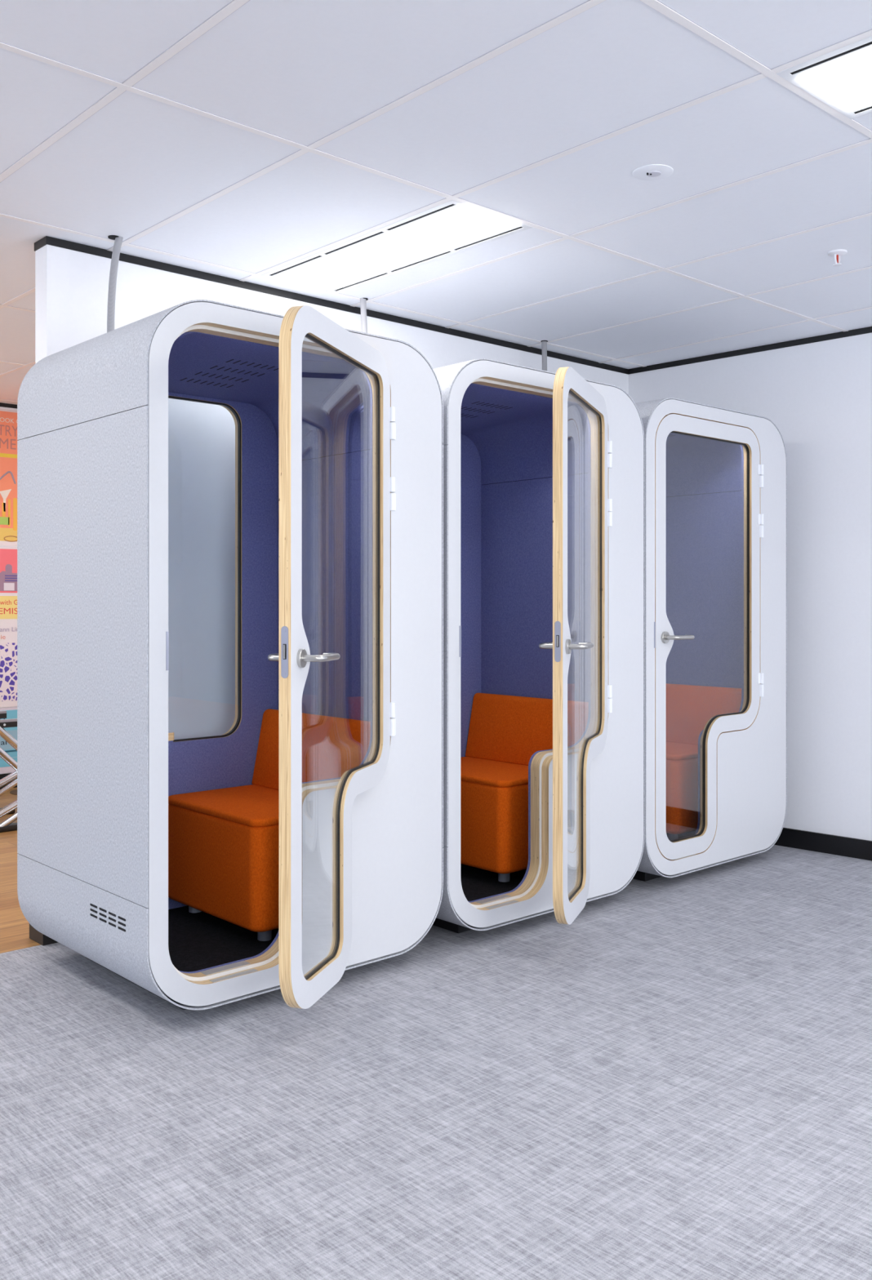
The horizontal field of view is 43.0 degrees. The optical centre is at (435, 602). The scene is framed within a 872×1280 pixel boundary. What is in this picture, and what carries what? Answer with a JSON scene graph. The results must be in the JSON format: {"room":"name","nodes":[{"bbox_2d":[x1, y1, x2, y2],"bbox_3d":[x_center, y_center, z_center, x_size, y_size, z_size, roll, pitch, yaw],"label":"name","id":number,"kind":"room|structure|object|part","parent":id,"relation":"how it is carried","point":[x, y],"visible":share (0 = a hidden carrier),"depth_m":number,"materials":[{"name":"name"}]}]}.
{"room":"open office","nodes":[
{"label":"open office","id":0,"kind":"room"},
{"bbox_2d":[0,406,17,773],"bbox_3d":[-5.048,-0.031,5.824,11.300,2.635,0.100,0,0,-42],"label":"wall","id":1,"kind":"structure","parent":0,"point":[1,407],"depth_m":7.66,"materials":[{"name":"paint"}]},
{"bbox_2d":[0,756,15,773],"bbox_3d":[-2.965,1.124,7.652,0.102,0.115,0.009,0,0,-42],"label":"poster","id":2,"kind":"object","parent":1,"relation":"attached to","point":[5,767],"depth_m":7.64,"materials":[{"name":"paper"}]},
{"bbox_2d":[0,402,17,408],"bbox_3d":[-5.047,-1.363,5.823,11.300,0.028,0.104,0,0,-42],"label":"trim","id":3,"kind":"structure","parent":1,"relation":"attached to","point":[3,405],"depth_m":7.66,"materials":[{"name":"black metal"}]},
{"bbox_2d":[0,773,17,789],"bbox_3d":[-5.235,1.236,5.576,10.689,0.100,0.014,0,0,-42],"label":"baseboard","id":4,"kind":"structure","parent":1,"relation":"attached to","point":[2,775],"depth_m":7.63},
{"bbox_2d":[0,706,17,719],"bbox_3d":[-2.960,0.769,7.656,0.113,0.080,0.009,0,0,-42],"label":"poster","id":5,"kind":"object","parent":1,"relation":"attached to","point":[11,713],"depth_m":7.67,"materials":[{"name":"paper"}]},
{"bbox_2d":[0,546,17,707],"bbox_3d":[-3.017,0.170,7.604,2.000,1.111,0.010,0,0,-42],"label":"poster","id":6,"kind":"object","parent":1,"relation":"attached to","point":[8,555],"visible":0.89,"depth_m":7.66,"materials":[{"name":"paper"}]},
{"bbox_2d":[0,736,17,761],"bbox_3d":[-2.960,1.016,7.656,0.113,0.180,0.009,0,0,-42],"label":"poster","id":7,"kind":"object","parent":1,"relation":"attached to","point":[7,748],"depth_m":7.66,"materials":[{"name":"paper"}]},
{"bbox_2d":[0,408,18,546],"bbox_3d":[-3.016,-0.861,7.603,2.000,0.945,0.013,0,0,-42],"label":"poster","id":8,"kind":"object","parent":1,"relation":"attached to","point":[8,418],"visible":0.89,"depth_m":7.66,"materials":[{"name":"paper"}]},
{"bbox_2d":[4,726,17,740],"bbox_3d":[-2.950,0.913,7.666,0.085,0.091,0.009,0,0,-42],"label":"poster","id":9,"kind":"object","parent":1,"relation":"attached to","point":[11,731],"depth_m":7.68,"materials":[{"name":"paper"}]},
{"bbox_2d":[35,244,627,739],"bbox_3d":[-0.192,-0.029,5.388,3.537,2.631,0.107,0,0,-42],"label":"wall","id":10,"kind":"structure","parent":0,"point":[72,286],"depth_m":4.58,"materials":[{"name":"paint"}]},
{"bbox_2d":[29,924,58,945],"bbox_3d":[-0.210,1.238,5.380,3.534,0.096,0.128,0,0,-42],"label":"baseboard","id":11,"kind":"structure","parent":10,"relation":"attached to","point":[34,935],"depth_m":4.17,"materials":[{"name":"black"}]},
{"bbox_2d":[34,235,628,374],"bbox_3d":[-0.194,-1.361,5.387,3.541,0.032,0.113,0,0,-42],"label":"trim","id":12,"kind":"structure","parent":10,"relation":"attached to","point":[47,240],"depth_m":4.92,"materials":[{"name":"black metal"}]},
{"bbox_2d":[0,786,871,1279],"bbox_3d":[-1.235,1.323,1.651,11.300,0.087,11.406,0,0,-42],"label":"floor","id":13,"kind":"structure","parent":0,"point":[671,1080],"depth_m":2.83,"materials":[{"name":"grey carpet"}]},
{"bbox_2d":[0,711,17,832],"bbox_3d":[-2.665,0.925,6.348,0.805,0.728,0.571,0,0,-42],"label":"metal frame","id":14,"kind":"object","parent":13,"relation":"on","point":[6,825],"visible":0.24,"depth_m":6.26,"materials":[{"name":"silver metal"}]},
{"bbox_3d":[-2.881,0.685,6.506,0.700,0.044,0.034,0,0,-42],"label":"armrest","id":15,"kind":"part","parent":14,"relation":"part of","materials":[{"name":"black plastic"}]},
{"bbox_3d":[-2.713,0.981,6.645,0.474,0.618,0.068,0,0,-42],"label":"frame","id":16,"kind":"part","parent":14,"relation":"part of","materials":[{"name":"silver metal"}]},
{"bbox_3d":[-2.544,0.685,6.137,0.700,0.044,0.034,0,0,-42],"label":"armrest","id":17,"kind":"part","parent":14,"relation":"part of","materials":[{"name":"black plastic"}]},
{"bbox_2d":[17,299,443,1009],"bbox_3d":[-0.574,0.184,3.802,1.179,2.206,1.417,0,0,-42],"label":"booth","id":18,"kind":"object","parent":13,"relation":"on","point":[339,430],"visible":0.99,"depth_m":3.72,"materials":[{"name":"white plastic"}]},
{"bbox_3d":[-1.163,0.159,3.577,0.005,1.464,0.955,0,0,-42],"label":"felt panel","id":19,"kind":"part","parent":18,"relation":"part of","materials":[{"name":"white fabric"}]},
{"bbox_2d":[89,903,125,932],"bbox_3d":[-1.011,0.971,3.409,0.004,0.039,0.240,0,0,-42],"label":"air vent","id":20,"kind":"object","parent":18,"relation":"attached to","point":[107,917],"depth_m":3.41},
{"bbox_2d":[106,235,123,332],"bbox_3d":[-1.212,-1.149,4.140,0.053,0.463,0.090,0,0,10],"label":"cable conduit","id":21,"kind":"object","parent":18,"relation":"attached to","point":[118,240],"visible":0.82,"depth_m":4.11,"materials":[{"name":"white rubber"}]},
{"bbox_3d":[-0.752,1.259,3.997,0.758,0.052,0.700,0,0,-42],"label":"frame","id":22,"kind":"part","parent":18,"relation":"part of","materials":[{"name":"white plastic"}]},
{"bbox_3d":[-0.804,0.144,3.279,0.009,0.115,0.031,0,0,-42],"label":"strike plate","id":23,"kind":"part","parent":18,"relation":"part of","materials":[{"name":"metal"}]},
{"bbox_3d":[-0.648,1.155,3.462,0.160,0.014,0.080,0,0,-42],"label":"sill plate","id":24,"kind":"part","parent":18,"relation":"part of","materials":[{"name":"metal"}]},
{"bbox_2d":[168,708,369,941],"bbox_3d":[-0.603,0.814,4.136,0.511,0.745,0.773,0,0,-42],"label":"sofa","id":25,"kind":"object","parent":18,"relation":"on","point":[223,843],"visible":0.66,"depth_m":4.05,"materials":[{"name":"orange fabric"}]},
{"bbox_3d":[-0.924,1.159,4.247,0.050,0.055,0.050,0,0,-42],"label":"leg","id":26,"kind":"part","parent":25,"relation":"part of","materials":[{"name":"grey plastic"}]},
{"bbox_3d":[-0.644,0.951,4.181,0.510,0.368,0.652,0,0,-42],"label":"seat","id":27,"kind":"part","parent":25,"relation":"part of","materials":[{"name":"orange fabric"}]},
{"bbox_2d":[168,784,278,826],"bbox_3d":[-0.644,0.758,4.180,0.511,0.030,0.653,0,0,-42],"label":"seat cushion","id":28,"kind":"object","parent":25,"relation":"on","point":[251,805],"depth_m":4.08,"materials":[{"name":"orange fabric"}]},
{"bbox_3d":[-0.604,1.159,3.896,0.050,0.055,0.050,0,0,-42],"label":"leg","id":29,"kind":"part","parent":25,"relation":"part of","materials":[{"name":"grey plastic"}]},
{"bbox_3d":[-0.453,0.592,4.269,0.110,0.302,0.767,0,0,-42],"label":"backrest","id":30,"kind":"part","parent":25,"relation":"part of","materials":[{"name":"orange fabric"}]},
{"bbox_3d":[-0.431,0.157,3.181,0.066,0.019,0.157,0,0,16],"label":"door handle","id":31,"kind":"part","parent":18,"relation":"part of","materials":[{"name":"metal"}]},
{"bbox_3d":[-0.415,0.137,3.035,0.021,0.143,0.003,0,0,16],"label":"lock plate","id":32,"kind":"part","parent":18,"relation":"part of","materials":[{"name":"silver metal"}]},
{"bbox_3d":[-0.421,0.157,3.634,1.164,2.137,0.036,0,0,-42],"label":"panel","id":33,"kind":"part","parent":18,"relation":"part of","materials":[{"name":"white plastic"}]},
{"bbox_3d":[-0.323,0.157,3.149,0.066,0.019,0.157,0,0,16],"label":"door handle","id":34,"kind":"part","parent":18,"relation":"part of","materials":[{"name":"metal"}]},
{"bbox_3d":[-0.295,0.155,3.444,0.036,2.005,0.851,0,0,16],"label":"door","id":35,"kind":"part","parent":18,"relation":"part of","materials":[{"name":"white laminate"}]},
{"bbox_2d":[360,297,368,333],"bbox_3d":[-0.321,-1.148,5.006,0.040,0.461,0.050,0,0,-42],"label":"cable conduit","id":36,"kind":"object","parent":18,"relation":"attached to","point":[362,300],"visible":0.43,"depth_m":5.00,"materials":[{"name":"white metal"}]},
{"bbox_3d":[-0.297,0.159,4.368,0.005,1.464,0.955,0,0,-42],"label":"felt panel","id":37,"kind":"part","parent":18,"relation":"part of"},
{"bbox_2d":[432,358,644,933],"bbox_3d":[0.297,0.184,4.622,1.179,2.206,1.382,0,0,-42],"label":"booth","id":38,"kind":"object","parent":13,"relation":"on","point":[544,474],"visible":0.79,"depth_m":4.71,"materials":[{"name":"white plastic"}]},
{"bbox_3d":[-0.280,0.159,4.384,0.005,1.464,0.955,0,0,-42],"label":"felt panel","id":39,"kind":"part","parent":38,"relation":"part of","materials":[{"name":"white fabric"}]},
{"bbox_3d":[0.131,1.259,4.804,0.758,0.052,0.700,0,0,-42],"label":"frame","id":40,"kind":"part","parent":38,"relation":"part of","materials":[{"name":"black plastic"}]},
{"bbox_3d":[0.079,0.144,4.086,0.009,0.115,0.031,0,0,-42],"label":"strike plate","id":41,"kind":"part","parent":38,"relation":"part of","materials":[{"name":"metal"}]},
{"bbox_3d":[0.235,1.155,4.269,0.160,0.014,0.080,0,0,-42],"label":"sill plate","id":42,"kind":"part","parent":38,"relation":"part of","materials":[{"name":"wood"}]},
{"bbox_2d":[460,693,588,882],"bbox_3d":[0.290,0.814,4.952,0.511,0.745,0.773,0,0,-42],"label":"sofa","id":43,"kind":"object","parent":38,"relation":"on","point":[505,731],"visible":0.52,"depth_m":4.84,"materials":[{"name":"orange fabric"}]},
{"bbox_3d":[0.250,0.951,4.997,0.510,0.368,0.652,0,0,-42],"label":"seat","id":44,"kind":"part","parent":43,"relation":"part of","materials":[{"name":"orange fabric"}]},
{"bbox_2d":[460,756,528,787],"bbox_3d":[0.250,0.758,4.996,0.511,0.030,0.653,0,0,-42],"label":"seat cushion","id":45,"kind":"object","parent":43,"relation":"on","point":[475,771],"depth_m":4.82,"materials":[{"name":"orange fabric"}]},
{"bbox_3d":[0.290,1.159,4.713,0.050,0.055,0.050,0,0,-42],"label":"leg","id":46,"kind":"part","parent":43,"relation":"part of","materials":[{"name":"grey plastic"}]},
{"bbox_3d":[0.441,0.592,5.085,0.110,0.302,0.767,0,0,-42],"label":"backrest","id":47,"kind":"part","parent":43,"relation":"part of","materials":[{"name":"orange fabric"}]},
{"bbox_2d":[540,340,547,370],"bbox_3d":[0.573,-1.148,5.812,0.036,0.461,0.057,0,0,-17],"label":"cable conduit","id":48,"kind":"object","parent":38,"relation":"attached to","point":[544,343],"visible":0.44,"depth_m":5.81,"materials":[{"name":"grey metal"}]},
{"bbox_3d":[0.416,0.157,4.003,0.066,0.019,0.157,0,0,19],"label":"door handle","id":49,"kind":"part","parent":38,"relation":"part of","materials":[{"name":"metal"}]},
{"bbox_3d":[0.424,0.137,3.857,0.021,0.143,0.003,0,0,19],"label":"lock plate","id":50,"kind":"part","parent":38,"relation":"part of","materials":[{"name":"silver metal"}]},
{"bbox_3d":[0.566,0.155,4.258,0.036,2.005,0.851,0,0,19],"label":"door","id":51,"kind":"part","parent":38,"relation":"part of","materials":[{"name":"clear glass"}]},
{"bbox_3d":[0.523,0.157,3.966,0.066,0.019,0.157,0,0,19],"label":"door handle","id":52,"kind":"part","parent":38,"relation":"part of","materials":[{"name":"metal"}]},
{"bbox_3d":[0.586,0.159,5.175,0.005,1.464,0.955,0,0,-42],"label":"felt panel","id":53,"kind":"part","parent":38,"relation":"part of","materials":[{"name":"white fabric"}]},
{"bbox_2d":[632,397,786,881],"bbox_3d":[1.051,0.184,5.552,1.179,2.206,1.026,0,0,-42],"label":"booth","id":54,"kind":"object","parent":13,"relation":"on","point":[716,477],"visible":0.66,"depth_m":5.45,"materials":[{"name":"white plastic"}]},
{"bbox_3d":[0.595,0.159,5.183,0.005,1.464,0.955,0,0,-42],"label":"felt panel","id":55,"kind":"part","parent":54,"relation":"part of","materials":[{"name":"white fabric"}]},
{"bbox_3d":[1.005,1.259,5.603,0.758,0.052,0.700,0,0,-42],"label":"frame","id":56,"kind":"part","parent":54,"relation":"part of","materials":[{"name":"black plastic"}]},
{"bbox_3d":[0.954,0.144,4.885,0.009,0.115,0.031,0,0,-42],"label":"strike plate","id":57,"kind":"part","parent":54,"relation":"part of","materials":[{"name":"metal"}]},
{"bbox_3d":[1.095,0.157,4.942,0.157,0.019,0.066,0,0,-42],"label":"door handle","id":58,"kind":"part","parent":54,"relation":"part of","materials":[{"name":"metal"}]},
{"bbox_2d":[666,683,741,840],"bbox_3d":[1.178,0.814,5.736,0.511,0.745,0.773,0,0,-42],"label":"sofa","id":59,"kind":"object","parent":54,"relation":"on","point":[689,708],"visible":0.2,"depth_m":5.67,"materials":[{"name":"orange fabric"}]},
{"bbox_3d":[1.178,1.159,5.497,0.050,0.055,0.050,0,0,-42],"label":"leg","id":60,"kind":"part","parent":59,"relation":"part of","materials":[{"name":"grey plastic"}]},
{"bbox_3d":[1.138,0.951,5.781,0.510,0.368,0.652,0,0,-42],"label":"seat","id":61,"kind":"part","parent":59,"relation":"part of","materials":[{"name":"orange fabric"}]},
{"bbox_2d":[666,741,697,760],"bbox_3d":[1.138,0.758,5.780,0.511,0.030,0.653,0,0,-42],"label":"seat cushion","id":62,"kind":"object","parent":59,"relation":"on","point":[675,750],"depth_m":5.53,"materials":[{"name":"orange fabric"}]},
{"bbox_3d":[1.329,0.592,5.870,0.110,0.302,0.767,0,0,-42],"label":"backrest","id":63,"kind":"part","parent":59,"relation":"part of","materials":[{"name":"orange fabric"}]},
{"bbox_3d":[1.271,0.155,5.180,0.851,2.005,0.036,0,0,-42],"label":"door","id":64,"kind":"part","parent":54,"relation":"part of","materials":[{"name":"white laminate"}]},
{"bbox_3d":[1.461,0.159,5.974,0.005,1.464,0.955,0,0,-42],"label":"felt panel","id":65,"kind":"part","parent":54,"relation":"part of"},
{"bbox_2d":[0,0,871,404],"bbox_3d":[-1.235,-1.423,1.651,11.300,0.100,11.406,0,0,-42],"label":"ceiling","id":66,"kind":"structure","parent":0,"point":[243,140],"depth_m":3.40,"materials":[{"name":"tile"}]},
{"bbox_2d":[260,200,533,293],"bbox_3d":[-0.191,-1.371,4.345,0.405,0.015,1.176,0,0,-42],"label":"recessed light","id":67,"kind":"object","parent":66,"relation":"in","point":[450,228],"visible":1,"depth_m":4.25,"materials":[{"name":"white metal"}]},
{"bbox_2d":[632,164,673,180],"bbox_3d":[0.693,-1.371,3.536,0.128,0.010,0.128,0,0,-42],"label":"ceiling sensor","id":68,"kind":"object","parent":66,"relation":"attached to","point":[653,171],"visible":1,"depth_m":3.52,"materials":[{"name":"plastic"}]},
{"bbox_2d":[775,35,871,119],"bbox_3d":[1.428,-1.371,2.573,0.405,0.015,1.176,0,0,-42],"label":"recessed light","id":69,"kind":"object","parent":66,"relation":"in","point":[841,78],"visible":1,"depth_m":2.88,"materials":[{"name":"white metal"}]},
{"bbox_2d":[799,49,871,111],"bbox_3d":[1.434,-1.369,2.566,0.281,0.010,1.134,0,0,-42],"label":"diffuser","id":70,"kind":"object","parent":69,"relation":"attached to","point":[845,82],"depth_m":2.89,"materials":[{"name":"white plastic"}]},
{"bbox_2d":[827,248,847,266],"bbox_3d":[1.576,-1.351,4.344,0.072,0.056,0.072,0,0,-42],"label":"sprinkler","id":71,"kind":"object","parent":66,"relation":"attached to","point":[837,253],"visible":1,"depth_m":4.33,"materials":[{"name":"white plastic"}]},
{"bbox_3d":[1.576,-1.345,4.344,0.039,0.044,0.008,0,0,-42],"label":"frame arm","id":72,"kind":"part","parent":71,"relation":"part of","materials":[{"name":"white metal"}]},
{"bbox_2d":[627,333,871,840],"bbox_3d":[4.040,-0.029,3.778,8.000,2.631,0.121,0,0,44],"label":"wall","id":73,"kind":"structure","parent":0,"point":[817,395],"depth_m":5.70,"materials":[{"name":"paint"}]},
{"bbox_2d":[773,827,871,860],"bbox_3d":[3.994,1.238,3.731,8.000,0.096,0.015,0,0,44],"label":"baseboard","id":74,"kind":"structure","parent":73,"relation":"attached to","point":[846,846],"depth_m":5.66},
{"bbox_3d":[3.435,-0.048,-1.889,9.420,2.669,0.120,0,0,-42],"label":"wall","id":75,"kind":"structure","parent":0,"visible":0},
{"bbox_2d":[628,326,871,374],"bbox_3d":[4.040,-1.361,3.777,8.000,0.032,0.123,0,0,44],"label":"trim","id":76,"kind":"structure","parent":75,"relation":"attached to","point":[865,330],"depth_m":5.95,"materials":[{"name":"black metal"}]}
]}

